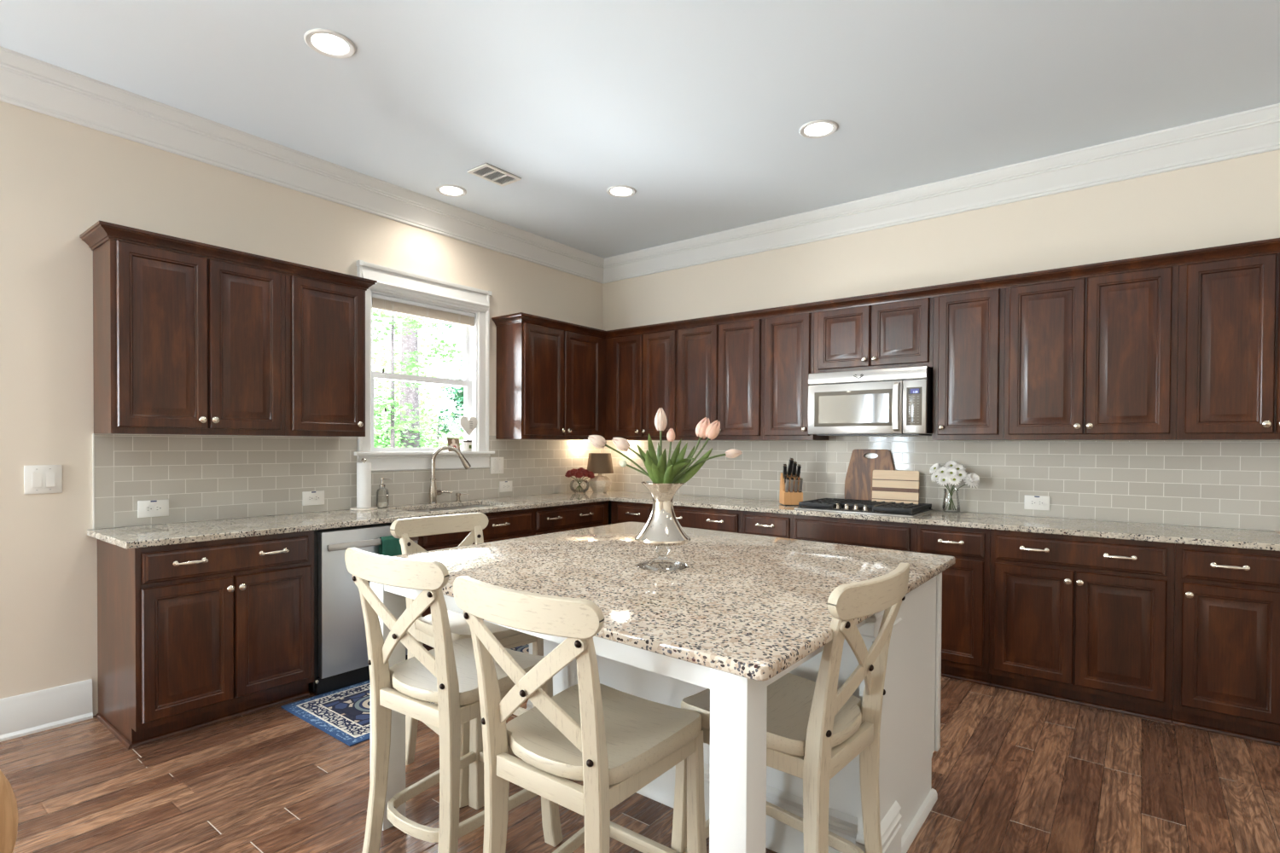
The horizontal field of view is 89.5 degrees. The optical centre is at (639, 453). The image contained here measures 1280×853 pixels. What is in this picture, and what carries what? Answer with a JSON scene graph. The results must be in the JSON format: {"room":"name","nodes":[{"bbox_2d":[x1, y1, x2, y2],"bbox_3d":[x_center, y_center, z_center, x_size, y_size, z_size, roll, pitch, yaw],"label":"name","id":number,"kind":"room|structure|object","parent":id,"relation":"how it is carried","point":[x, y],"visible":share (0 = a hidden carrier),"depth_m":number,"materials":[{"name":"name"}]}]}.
{"room":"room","nodes":[
{"label":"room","id":0,"kind":"room"},
{"bbox_2d":[0,100,602,716],"bbox_3d":[-2.070,-0.247,4.001,0.140,3.048,5.800,1,1,38],"label":"wall","id":1,"kind":"structure","parent":0,"point":[59,177],"depth_m":3.08,"materials":[{"name":"beige paint"}]},
{"bbox_2d":[23,465,62,494],"bbox_3d":[-2.764,0.123,2.991,0.012,0.131,0.130,1,1,38],"label":"light switch","id":2,"kind":"object","parent":1,"relation":"attached to","point":[41,479],"visible":1,"depth_m":2.99,"materials":[{"name":"white plastic"}]},
{"bbox_2d":[0,679,93,742],"bbox_3d":[-3.226,1.199,2.407,0.026,0.184,1.844,1,1,38],"label":"baseboard","id":3,"kind":"structure","parent":1,"relation":"attached to","point":[21,715],"depth_m":3.00,"materials":[{"name":"white paint"}]},
{"bbox_2d":[93,238,285,436],"bbox_3d":[-2.280,-0.555,3.324,0.344,0.922,0.762,1,1,38],"label":"upper cabinet","id":4,"kind":"object","parent":1,"relation":"attached to","point":[183,344],"visible":1,"depth_m":3.16,"materials":[{"name":"brown wood"}]},
{"bbox_2d":[79,220,377,290],"bbox_3d":[-2.136,-1.011,3.500,0.340,0.062,1.322,1,1,38],"label":"crown molding","id":5,"kind":"structure","parent":4,"relation":"attached to","point":[101,232],"depth_m":3.24,"materials":[{"name":"brown wood"}]},
{"bbox_2d":[285,274,365,436],"bbox_3d":[-1.904,-0.559,3.807,0.344,0.922,0.460,1,1,38],"label":"upper cabinet","id":6,"kind":"object","parent":1,"relation":"attached to","point":[325,322],"visible":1,"depth_m":3.71,"materials":[{"name":"brown wood"}]},
{"bbox_2d":[92,433,602,529],"bbox_3d":[-1.508,0.113,4.606,0.010,0.488,3.736,1,1,38],"label":"backsplash","id":7,"kind":"structure","parent":1,"relation":"attached to","point":[201,477],"depth_m":3.76,"materials":[{"name":"grey tile"}]},
{"bbox_2d":[137,499,168,517],"bbox_3d":[-2.501,0.286,3.318,0.009,0.086,0.132,1,1,38],"label":"wall outlet","id":8,"kind":"object","parent":7,"relation":"attached to","point":[153,508],"visible":1,"depth_m":3.32,"materials":[{"name":"white plastic"}]},
{"bbox_2d":[302,490,324,506],"bbox_3d":[-2.002,0.278,3.959,0.009,0.086,0.132,1,1,38],"label":"wall outlet","id":9,"kind":"object","parent":7,"relation":"attached to","point":[309,498],"visible":1,"depth_m":3.95,"materials":[{"name":"white plastic"}]},
{"bbox_2d":[490,457,503,474],"bbox_3d":[-1.123,0.098,5.083,0.012,0.131,0.130,1,1,38],"label":"light switch","id":10,"kind":"object","parent":7,"relation":"attached to","point":[497,463],"visible":1,"depth_m":5.08,"materials":[{"name":"white plastic"}]},
{"bbox_2d":[499,481,511,492],"bbox_3d":[-1.071,0.268,5.157,0.009,0.086,0.132,1,1,38],"label":"wall outlet","id":11,"kind":"object","parent":7,"relation":"attached to","point":[504,486],"visible":1,"depth_m":5.15,"materials":[{"name":"white plastic"}]},
{"bbox_2d":[354,260,494,471],"bbox_3d":[-1.543,-0.562,4.630,0.192,1.368,1.118,1,1,38],"label":"window","id":12,"kind":"structure","parent":1,"relation":"in","point":[391,282],"depth_m":4.64,"materials":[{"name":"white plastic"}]},
{"bbox_2d":[372,293,474,412],"bbox_3d":[-1.530,-0.669,4.611,0.059,0.782,0.832,1,1,38],"label":"window blind","id":13,"kind":"object","parent":12,"relation":"attached to","point":[382,303],"visible":0.94,"depth_m":4.54,"materials":[{"name":"white fabric"}]},
{"bbox_2d":[447,437,460,451],"bbox_3d":[-1.378,-0.063,4.776,0.021,0.099,0.116,1,1,30],"label":"photo card","id":14,"kind":"object","parent":12,"relation":"on","point":[454,442],"visible":0.83,"depth_m":4.78,"materials":[{"name":"beige paper"}]},
{"bbox_2d":[450,438,458,448],"bbox_3d":[-1.378,-0.065,4.773,0.015,0.079,0.076,1,1,30],"label":"print","id":15,"kind":"object","parent":14,"relation":"attached to","point":[454,442],"depth_m":4.78,"materials":[{"name":"beige"}]},
{"bbox_2d":[459,416,477,451],"bbox_3d":[-1.292,-0.146,4.861,0.069,0.263,0.176,1,1,33],"label":"plaque","id":16,"kind":"object","parent":12,"relation":"on","point":[469,425],"visible":1,"depth_m":4.84,"materials":[{"name":"white plastic"}]},
{"bbox_2d":[462,440,471,451],"bbox_3d":[-1.298,-0.054,4.852,0.069,0.080,0.069,1,1,38],"label":"pot","id":17,"kind":"object","parent":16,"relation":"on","point":[467,444],"depth_m":4.83,"materials":[{"name":"white ceramic"}]},
{"bbox_2d":[495,322,605,440],"bbox_3d":[-0.607,-0.573,5.473,0.344,0.922,1.264,1,1,38],"label":"upper cabinet","id":18,"kind":"object","parent":1,"relation":"attached to","point":[551,382],"visible":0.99,"depth_m":5.09,"materials":[{"name":"brown wood"}]},
{"bbox_2d":[491,238,1279,339],"bbox_3d":[1.093,-1.000,3.931,4.909,0.062,1.021,1,1,38],"label":"crown molding","id":19,"kind":"structure","parent":18,"relation":"attached to","point":[1271,246],"depth_m":3.93,"materials":[{"name":"brown wood"}]},
{"bbox_2d":[0,0,1279,258],"bbox_3d":[-0.989,-1.785,1.501,10.200,0.100,8.400,1,1,38],"label":"ceiling","id":20,"kind":"structure","parent":0,"point":[699,107],"depth_m":3.06,"materials":[{"name":"white paint"}]},
{"bbox_2d":[303,29,355,58],"bbox_3d":[-1.325,-1.748,2.762,0.200,0.007,0.200,1,1,38],"label":"recessed light","id":21,"kind":"object","parent":20,"relation":"in","point":[328,43],"visible":1,"depth_m":2.75,"materials":[{"name":"white"}]},
{"bbox_2d":[436,184,466,197],"bbox_3d":[-1.271,-1.767,4.352,0.200,0.007,0.200,1,1,38],"label":"recessed light","id":22,"kind":"object","parent":20,"relation":"in","point":[445,189],"visible":1,"depth_m":4.35,"materials":[{"name":"white"}]},
{"bbox_2d":[467,162,521,186],"bbox_3d":[-0.921,-1.761,4.089,0.184,0.012,0.280,1,1,38],"label":"ceiling vent","id":23,"kind":"object","parent":20,"relation":"in","point":[489,172],"visible":1,"depth_m":4.08,"materials":[{"name":"grey metal"}]},
{"bbox_2d":[606,185,635,197],"bbox_3d":[-0.126,-1.762,4.352,0.200,0.007,0.200,1,1,38],"label":"recessed light","id":24,"kind":"object","parent":20,"relation":"in","point":[620,191],"visible":1,"depth_m":4.35,"materials":[{"name":"white glass"}]},
{"bbox_2d":[799,119,837,138],"bbox_3d":[0.962,-1.745,3.484,0.200,0.007,0.200,1,1,38],"label":"recessed light","id":25,"kind":"object","parent":20,"relation":"in","point":[822,128],"visible":1,"depth_m":3.48,"materials":[{"name":"white glass"}]},
{"bbox_2d":[0,676,1279,852],"bbox_3d":[-1.005,1.362,1.539,10.200,0.100,8.400,1,1,38],"label":"floor","id":26,"kind":"structure","parent":0,"point":[1013,772],"depth_m":2.49,"materials":[{"name":"brown wood"}]},
{"bbox_2d":[0,769,18,852],"bbox_3d":[-1.587,0.909,1.253,0.493,0.812,0.500,1,1,38],"label":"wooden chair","id":27,"kind":"object","parent":26,"relation":"on","point":[8,811],"visible":1,"depth_m":1.31,"materials":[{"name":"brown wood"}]},
{"bbox_2d":[95,530,314,750],"bbox_3d":[-2.161,0.844,3.245,0.661,0.884,0.775,1,1,38],"label":"base cabinet","id":28,"kind":"object","parent":26,"relation":"on","point":[191,637],"visible":1,"depth_m":3.01,"materials":[{"name":"brown wood"}]},
{"bbox_2d":[308,523,418,696],"bbox_3d":[-1.731,0.845,3.788,0.662,0.872,0.603,1,1,38],"label":"dishwasher","id":29,"kind":"object","parent":26,"relation":"on","point":[340,651],"visible":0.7,"depth_m":3.46,"materials":[{"name":"silver metal"}]},
{"bbox_2d":[378,535,401,556],"bbox_3d":[-1.409,0.532,3.664,0.044,0.124,0.132,1,1,38],"label":"dish towel","id":30,"kind":"object","parent":29,"relation":"hanging from","point":[391,546],"visible":0.7,"depth_m":3.64,"materials":[{"name":"green fabric"}]},
{"bbox_2d":[280,644,529,746],"bbox_3d":[-1.054,1.282,3.682,0.680,0.008,1.600,1,1,38],"label":"runner rug","id":31,"kind":"object","parent":26,"relation":"on","point":[343,714],"visible":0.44,"depth_m":3.20,"materials":[{"name":"blue fabric"}]},
{"bbox_2d":[344,547,562,852],"bbox_3d":[-0.589,0.801,2.065,0.471,1.022,0.552,1,1,35],"label":"counter stool","id":32,"kind":"object","parent":26,"relation":"on","point":[445,675],"visible":0.89,"depth_m":1.92,"materials":[{"name":"beige paint"}]},
{"bbox_2d":[389,512,543,808],"bbox_3d":[-0.710,0.793,2.701,0.552,1.022,0.471,1,1,43],"label":"counter stool","id":33,"kind":"object","parent":26,"relation":"on","point":[403,529],"visible":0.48,"depth_m":2.68,"materials":[{"name":"beige paint"}]},
{"bbox_2d":[417,505,532,651],"bbox_3d":[-1.263,0.834,4.398,0.661,0.884,0.921,1,1,38],"label":"base cabinet","id":34,"kind":"object","parent":26,"relation":"on","point":[514,524],"visible":0.19,"depth_m":4.30,"materials":[{"name":"brown wood"}]},
{"bbox_2d":[532,500,608,535],"bbox_3d":[-0.727,0.828,5.088,0.661,0.884,0.823,1,1,38],"label":"base cabinet","id":35,"kind":"object","parent":26,"relation":"on","point":[556,519],"visible":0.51,"depth_m":4.86,"materials":[{"name":"brown wood"}]},
{"bbox_2d":[453,576,706,852],"bbox_3d":[-0.131,0.809,1.634,0.471,1.022,0.552,1,1,37],"label":"counter stool","id":36,"kind":"object","parent":26,"relation":"on","point":[615,742],"visible":1,"depth_m":1.51,"materials":[{"name":"beige paint"}]},
{"bbox_2d":[610,500,652,524],"bbox_3d":[0.102,0.830,5.317,0.431,0.884,0.661,1,1,38],"label":"base cabinet","id":37,"kind":"object","parent":26,"relation":"on","point":[621,512],"visible":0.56,"depth_m":5.09,"materials":[{"name":"brown wood"}]},
{"bbox_2d":[370,572,942,852],"bbox_3d":[0.090,0.866,2.354,1.567,0.884,1.551,1,1,38],"label":"kitchen island","id":38,"kind":"object","parent":26,"relation":"on","point":[739,783],"visible":0.42,"depth_m":2.08,"materials":[{"name":"white paint"}]},
{"bbox_2d":[392,522,955,680],"bbox_3d":[0.094,0.408,2.397,1.666,0.030,1.674,1,1,38],"label":"island countertop","id":39,"kind":"structure","parent":38,"relation":"on","point":[747,606],"depth_m":2.01,"materials":[{"name":"beige stone"}]},
{"bbox_2d":[634,481,690,571],"bbox_3d":[0.079,0.248,2.246,0.194,0.292,0.194,1,1,38],"label":"vase","id":40,"kind":"object","parent":39,"relation":"on","point":[662,527],"visible":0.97,"depth_m":2.20,"materials":[{"name":"silver glass"}]},
{"bbox_2d":[587,435,653,483],"bbox_3d":[-0.053,0.066,2.250,0.260,0.257,0.062,0,1,-3],"label":"tulip","id":41,"kind":"object","parent":40,"relation":"in","point":[597,441],"visible":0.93,"depth_m":2.24,"materials":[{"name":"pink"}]},
{"bbox_2d":[618,459,648,477],"bbox_3d":[0.004,0.099,2.281,0.160,0.191,0.035,0,1,16],"label":"tulip","id":42,"kind":"object","parent":40,"relation":"in","point":[623,463],"visible":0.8,"depth_m":2.29,"materials":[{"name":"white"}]},
{"bbox_2d":[611,437,661,483],"bbox_3d":[-0.008,0.071,2.220,0.179,0.248,0.053,0,1,0],"label":"tulip","id":43,"kind":"object","parent":40,"relation":"in","point":[623,445],"visible":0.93,"depth_m":2.21,"materials":[{"name":"green plant"}]},
{"bbox_2d":[647,407,667,470],"bbox_3d":[0.071,0.018,2.261,0.077,0.354,0.044,0,1,-40],"label":"tulip","id":44,"kind":"object","parent":40,"relation":"in","point":[660,421],"visible":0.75,"depth_m":2.25,"materials":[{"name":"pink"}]},
{"bbox_2d":[657,428,681,483],"bbox_3d":[0.097,0.054,2.233,0.090,0.282,0.041,0,1,-35],"label":"tulip","id":45,"kind":"object","parent":40,"relation":"in","point":[671,434],"visible":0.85,"depth_m":2.22,"materials":[{"name":"green plant"}]},
{"bbox_2d":[663,420,720,483],"bbox_3d":[0.176,0.041,2.213,0.194,0.309,0.062,0,1,0],"label":"tulip","id":46,"kind":"object","parent":40,"relation":"in","point":[712,430],"visible":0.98,"depth_m":2.20,"materials":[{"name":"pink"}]},
{"bbox_2d":[675,417,709,475],"bbox_3d":[0.165,0.035,2.253,0.163,0.321,0.052,0,1,9],"label":"tulip","id":47,"kind":"object","parent":40,"relation":"in","point":[701,427],"visible":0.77,"depth_m":2.24,"materials":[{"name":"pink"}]},
{"bbox_2d":[669,446,742,483],"bbox_3d":[0.218,0.086,2.244,0.269,0.221,0.075,0,1,-13],"label":"tulip","id":48,"kind":"object","parent":40,"relation":"in","point":[691,471],"visible":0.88,"depth_m":2.24,"materials":[{"name":"green plant"}]},
{"bbox_2d":[673,506,742,533],"bbox_3d":[0.575,0.837,4.950,0.762,0.884,0.661,1,1,38],"label":"base cabinet","id":49,"kind":"object","parent":26,"relation":"on","point":[690,517],"visible":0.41,"depth_m":4.63,"materials":[{"name":"brown wood"}]},
{"bbox_2d":[742,511,793,539],"bbox_3d":[1.026,0.843,4.599,0.377,0.884,0.661,1,1,38],"label":"base cabinet","id":50,"kind":"object","parent":26,"relation":"on","point":[753,523],"visible":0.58,"depth_m":4.35,"materials":[{"name":"brown wood"}]},
{"bbox_2d":[670,562,909,852],"bbox_3d":[0.414,0.809,1.781,0.552,1.022,0.471,1,1,41],"label":"counter stool","id":51,"kind":"object","parent":26,"relation":"on","point":[805,718],"visible":0.8,"depth_m":1.64,"materials":[{"name":"beige paint"}]},
{"bbox_2d":[792,514,917,552],"bbox_3d":[1.484,0.850,4.247,0.775,0.884,0.654,1,1,38],"label":"base cabinet","id":52,"kind":"object","parent":26,"relation":"on","point":[895,536],"visible":0.05,"depth_m":3.99,"materials":[{"name":"brown wood"}]},
{"bbox_2d":[916,523,990,686],"bbox_3d":[1.941,0.857,3.887,0.383,0.884,0.661,1,1,38],"label":"base cabinet","id":53,"kind":"object","parent":26,"relation":"on","point":[965,608],"visible":0.64,"depth_m":3.62,"materials":[{"name":"brown wood"}]},
{"bbox_2d":[989,529,1175,724],"bbox_3d":[2.401,0.863,3.529,0.780,0.884,0.661,1,1,38],"label":"base cabinet","id":54,"kind":"object","parent":26,"relation":"on","point":[1085,621],"visible":0.99,"depth_m":3.28,"materials":[{"name":"brown wood"}]},
{"bbox_2d":[87,489,1279,551],"bbox_3d":[0.282,0.399,3.206,4.557,0.030,3.769,1,1,38],"label":"countertop","id":55,"kind":"structure","parent":54,"relation":"on","point":[136,537],"depth_m":3.54,"materials":[{"name":"beige stone"}]},
{"bbox_2d":[349,458,377,511],"bbox_3d":[-1.766,0.197,4.130,0.164,0.331,0.164,1,1,38],"label":"paper towel holder","id":56,"kind":"object","parent":55,"relation":"on","point":[363,469],"visible":1,"depth_m":4.09,"materials":[{"name":"paper"}]},
{"bbox_2d":[376,477,392,507],"bbox_3d":[-1.702,0.262,4.283,0.082,0.198,0.093,1,1,38],"label":"soap bottle","id":57,"kind":"object","parent":55,"relation":"on","point":[378,504],"visible":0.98,"depth_m":4.27,"materials":[{"name":"clear glass"}]},
{"bbox_2d":[428,445,471,504],"bbox_3d":[-1.362,0.153,4.623,0.290,0.412,0.078,0,1,-22],"label":"faucet","id":58,"kind":"object","parent":55,"relation":"on","point":[433,492],"visible":1,"depth_m":4.57,"materials":[{"name":"silver metal"}]},
{"bbox_2d":[412,505,488,511],"bbox_3d":[-1.275,0.484,4.409,0.396,0.184,0.766,1,1,38],"label":"sink","id":59,"kind":"object","parent":55,"relation":"in","point":[471,506],"visible":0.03,"depth_m":4.61,"materials":[{"name":"silver metal"}]},
{"bbox_2d":[412,509,439,511],"bbox_3d":[-1.408,0.485,4.239,0.396,0.184,0.334,1,1,38],"label":"basin","id":60,"kind":"object","parent":59,"relation":"in","point":[422,510],"depth_m":4.44,"materials":[{"name":"silver metal"}]},
{"bbox_2d":[431,505,488,510],"bbox_3d":[-1.170,0.483,4.544,0.396,0.184,0.424,1,1,38],"label":"basin","id":61,"kind":"object","parent":59,"relation":"in","point":[472,506],"depth_m":4.67,"materials":[{"name":"silver metal"}]},
{"bbox_2d":[569,479,589,493],"bbox_3d":[-0.527,0.294,5.635,0.176,0.112,0.176,1,1,38],"label":"glass bowl","id":62,"kind":"object","parent":55,"relation":"on","point":[572,482],"visible":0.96,"depth_m":5.59,"materials":[{"name":"clear glass"}]},
{"bbox_2d":[576,469,590,490],"bbox_3d":[-0.494,0.240,5.604,0.125,0.199,0.089,0,1,0],"label":"rose","id":63,"kind":"object","parent":62,"relation":"in","point":[586,473],"visible":0.95,"depth_m":5.58,"materials":[{"name":"red plant"}]},
{"bbox_2d":[587,453,613,492],"bbox_3d":[-0.357,0.176,5.748,0.244,0.347,0.244,1,1,38],"label":"table lamp","id":64,"kind":"object","parent":55,"relation":"on","point":[599,463],"visible":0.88,"depth_m":5.66,"materials":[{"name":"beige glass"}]},
{"bbox_2d":[779,472,802,506],"bbox_3d":[1.080,0.258,4.617,0.132,0.225,0.165,0,1,1],"label":"knife block","id":65,"kind":"object","parent":55,"relation":"on","point":[788,498],"visible":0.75,"depth_m":4.54,"materials":[{"name":"brown wood"}]},
{"bbox_2d":[786,458,793,477],"bbox_3d":[1.072,0.102,4.608,0.038,0.136,0.063,0,1,1],"label":"kitchen knife","id":66,"kind":"object","parent":65,"relation":"in","point":[791,460],"visible":0.99,"depth_m":4.59,"materials":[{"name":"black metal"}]},
{"bbox_2d":[791,461,797,477],"bbox_3d":[1.102,0.114,4.611,0.029,0.111,0.056,0,1,1],"label":"kitchen knife","id":67,"kind":"object","parent":65,"relation":"in","point":[794,469],"visible":1,"depth_m":4.60,"materials":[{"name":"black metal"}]},
{"bbox_2d":[794,498,935,517],"bbox_3d":[1.480,0.353,4.264,0.756,0.048,0.510,1,1,38],"label":"gas cooktop","id":68,"kind":"object","parent":55,"relation":"in","point":[865,507],"visible":1,"depth_m":4.16,"materials":[{"name":"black metal"}]},
{"bbox_2d":[872,470,919,504],"bbox_3d":[1.732,0.247,4.379,0.304,0.257,0.038,1,1,38],"label":"cutting board","id":69,"kind":"object","parent":68,"relation":"on","point":[904,483],"visible":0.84,"depth_m":4.37,"materials":[{"name":"brown wood"}]},
{"bbox_2d":[844,449,895,500],"bbox_3d":[1.612,0.174,4.516,0.354,0.398,0.047,1,1,38],"label":"cutting board","id":70,"kind":"object","parent":55,"relation":"on","point":[859,474],"visible":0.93,"depth_m":4.54,"materials":[{"name":"brown wood"}]},
{"bbox_2d":[942,488,960,512],"bbox_3d":[1.995,0.306,4.138,0.108,0.150,0.108,1,1,38],"label":"glass jar","id":71,"kind":"object","parent":55,"relation":"on","point":[945,490],"visible":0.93,"depth_m":4.13,"materials":[{"name":"clear glass"}]},
{"bbox_2d":[929,463,955,510],"bbox_3d":[1.943,0.216,4.162,0.065,0.302,0.165,0,1,-40],"label":"daisy","id":72,"kind":"object","parent":71,"relation":"in","point":[934,468],"visible":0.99,"depth_m":4.18,"materials":[{"name":"white plant"}]},
{"bbox_2d":[930,471,954,508],"bbox_3d":[1.943,0.242,4.149,0.148,0.250,0.067,1,1,38],"label":"daisy","id":73,"kind":"object","parent":71,"relation":"in","point":[933,477],"visible":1,"depth_m":4.16,"materials":[{"name":"white plant"}]},
{"bbox_2d":[936,475,953,509],"bbox_3d":[1.949,0.251,4.129,0.085,0.232,0.107,1,1,38],"label":"daisy","id":74,"kind":"object","parent":71,"relation":"in","point":[944,480],"visible":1,"depth_m":4.11,"materials":[{"name":"white plant"}]},
{"bbox_2d":[936,466,954,510],"bbox_3d":[1.951,0.227,4.131,0.109,0.281,0.066,1,1,26],"label":"daisy","id":75,"kind":"object","parent":71,"relation":"in","point":[942,469],"visible":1,"depth_m":4.14,"materials":[{"name":"white plant"}]},
{"bbox_2d":[943,460,957,510],"bbox_3d":[1.991,0.207,4.134,0.088,0.319,0.066,1,1,38],"label":"daisy","id":76,"kind":"object","parent":71,"relation":"in","point":[949,464],"visible":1,"depth_m":4.13,"materials":[{"name":"white plant"}]},
{"bbox_2d":[943,467,959,494],"bbox_3d":[1.972,0.230,4.101,0.076,0.276,0.092,0,1,-8],"label":"daisy","id":77,"kind":"object","parent":71,"relation":"in","point":[949,472],"visible":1,"depth_m":4.09,"materials":[{"name":"white plant"}]},
{"bbox_2d":[947,475,960,510],"bbox_3d":[1.996,0.250,4.090,0.085,0.236,0.114,1,1,38],"label":"daisy","id":78,"kind":"object","parent":71,"relation":"in","point":[951,480],"visible":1,"depth_m":4.06,"materials":[{"name":"white plant"}]},
{"bbox_2d":[948,464,965,510],"bbox_3d":[2.014,0.218,4.103,0.098,0.300,0.066,1,1,38],"label":"daisy","id":79,"kind":"object","parent":71,"relation":"in","point":[959,466],"visible":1,"depth_m":4.10,"materials":[{"name":"white plant"}]},
{"bbox_2d":[948,469,967,510],"bbox_3d":[2.001,0.234,4.087,0.069,0.267,0.132,0,1,-37],"label":"daisy","id":80,"kind":"object","parent":71,"relation":"in","point":[962,474],"visible":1,"depth_m":4.06,"materials":[{"name":"white plant"}]},
{"bbox_2d":[945,472,979,509],"bbox_3d":[2.025,0.246,4.066,0.210,0.246,0.098,1,1,38],"label":"daisy","id":81,"kind":"object","parent":71,"relation":"in","point":[972,479],"visible":1,"depth_m":4.01,"materials":[{"name":"white plant"}]},
{"bbox_2d":[1171,543,1279,746],"bbox_3d":[2.871,0.870,3.164,0.406,0.884,0.661,1,1,38],"label":"base cabinet","id":82,"kind":"object","parent":26,"relation":"on","point":[1226,631],"visible":0.99,"depth_m":2.95,"materials":[{"name":"brown wood"}]},
{"bbox_2d":[602,149,1279,535],"bbox_3d":[2.625,-0.223,3.896,7.400,3.048,0.200,1,1,38],"label":"wall","id":83,"kind":"structure","parent":0,"point":[1236,200],"depth_m":4.08,"materials":[{"name":"beige paint"}]},
{"bbox_2d":[0,46,1279,284],"bbox_3d":[0.773,-1.630,1.651,7.200,0.196,5.600,1,1,38],"label":"trim","id":84,"kind":"structure","parent":83,"relation":"attached to","point":[26,82],"depth_m":3.84,"materials":[{"name":"white paint"}]},
{"bbox_2d":[605,330,677,440],"bbox_3d":[0.074,-0.570,5.528,0.763,0.922,0.344,1,1,38],"label":"upper cabinet","id":85,"kind":"object","parent":83,"relation":"attached to","point":[642,369],"visible":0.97,"depth_m":5.41,"materials":[{"name":"brown wood"}]},
{"bbox_2d":[677,319,764,440],"bbox_3d":[0.678,-0.562,5.058,0.764,0.922,0.344,1,1,38],"label":"upper cabinet","id":86,"kind":"object","parent":83,"relation":"attached to","point":[720,367],"visible":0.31,"depth_m":4.92,"materials":[{"name":"brown wood"}]},
{"bbox_2d":[763,313,828,440],"bbox_3d":[1.131,-0.555,4.706,0.380,0.922,0.344,1,1,38],"label":"upper cabinet","id":87,"kind":"object","parent":83,"relation":"attached to","point":[788,340],"visible":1,"depth_m":4.59,"materials":[{"name":"brown wood"}]},
{"bbox_2d":[813,297,933,373],"bbox_3d":[1.591,-0.775,4.347,0.777,0.468,0.344,1,1,38],"label":"upper cabinet","id":88,"kind":"object","parent":83,"relation":"attached to","point":[900,334],"visible":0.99,"depth_m":4.21,"materials":[{"name":"brown wood"}]},
{"bbox_2d":[808,366,932,436],"bbox_3d":[1.553,-0.327,4.312,0.762,0.422,0.432,1,1,38],"label":"microwave","id":89,"kind":"object","parent":88,"relation":"attached to","point":[897,401],"visible":1,"depth_m":4.15,"materials":[{"name":"silver metal"}]},
{"bbox_2d":[601,434,1279,531],"bbox_3d":[1.578,0.122,4.580,4.914,0.500,0.009,1,1,38],"label":"backsplash","id":90,"kind":"structure","parent":83,"relation":"attached to","point":[1225,484],"depth_m":3.90,"materials":[{"name":"grey tile"}]},
{"bbox_2d":[1024,495,1049,511],"bbox_3d":[2.412,0.303,3.921,0.132,0.086,0.009,1,1,38],"label":"wall outlet","id":91,"kind":"object","parent":90,"relation":"attached to","point":[1035,503],"visible":1,"depth_m":3.92,"materials":[{"name":"white plastic"}]},
{"bbox_2d":[932,288,1005,440],"bbox_3d":[2.051,-0.542,3.990,0.389,0.922,0.344,1,1,38],"label":"upper cabinet","id":92,"kind":"object","parent":83,"relation":"attached to","point":[969,328],"visible":0.98,"depth_m":3.87,"materials":[{"name":"brown wood"}]},
{"bbox_2d":[1003,266,1178,440],"bbox_3d":[2.513,-0.535,3.631,0.777,0.922,0.344,1,1,38],"label":"upper cabinet","id":93,"kind":"object","parent":83,"relation":"attached to","point":[1093,357],"visible":1,"depth_m":3.50,"materials":[{"name":"brown wood"}]},
{"bbox_2d":[1175,252,1279,440],"bbox_3d":[3.118,-0.526,3.160,0.753,0.922,0.344,1,1,38],"label":"upper cabinet","id":94,"kind":"object","parent":83,"relation":"attached to","point":[1228,374],"visible":0.99,"depth_m":3.17,"materials":[{"name":"brown wood"}]},
{"label":"outside","id":95,"kind":"structure","parent":0,"visible":0},
{"bbox_3d":[-11.665,1.563,24.406,39.700,0.070,65.000,1,1,38],"label":"ground","id":96,"kind":"structure","parent":95,"visible":0},
{"bbox_2d":[399,315,420,448],"bbox_3d":[-3.978,-2.245,12.542,4.113,7.926,3.791,1,1,38],"label":"tree","id":97,"kind":"object","parent":96,"relation":"on","point":[409,342],"visible":0.02,"depth_m":12.26,"materials":[{"name":"green plant"}]},
{"bbox_2d":[372,308,463,448],"bbox_3d":[-3.748,-0.854,10.136,2.010,5.196,2.500,1,1,38],"label":"tree","id":98,"kind":"object","parent":96,"relation":"on","point":[410,369],"visible":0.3,"depth_m":9.97,"materials":[{"name":"green plant"}]},
{"bbox_2d":[372,329,464,447],"bbox_3d":[-6.747,-1.014,18.627,4.491,5.284,5.629,0,1,3],"label":"tree","id":99,"kind":"object","parent":96,"relation":"on","point":[397,371],"visible":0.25,"depth_m":18.59,"materials":[{"name":"green plant"}]},
{"bbox_2d":[374,410,462,448],"bbox_3d":[-5.361,0.378,12.540,3.010,2.659,3.239,0,1,-33],"label":"tree","id":100,"kind":"object","parent":96,"relation":"on","point":[378,441],"visible":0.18,"depth_m":12.25,"materials":[{"name":"green plant"}]},
{"bbox_2d":[374,395,464,448],"bbox_3d":[-4.960,0.187,14.209,3.999,3.003,3.481,0,1,-43],"label":"tree","id":101,"kind":"object","parent":96,"relation":"on","point":[433,439],"visible":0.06,"depth_m":14.46,"materials":[{"name":"green plant"}]},
{"bbox_2d":[428,320,464,442],"bbox_3d":[-3.690,-0.984,14.666,2.266,5.345,2.311,1,1,38],"label":"tree","id":102,"kind":"object","parent":96,"relation":"on","point":[457,395],"visible":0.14,"depth_m":14.60,"materials":[{"name":"green plant"}]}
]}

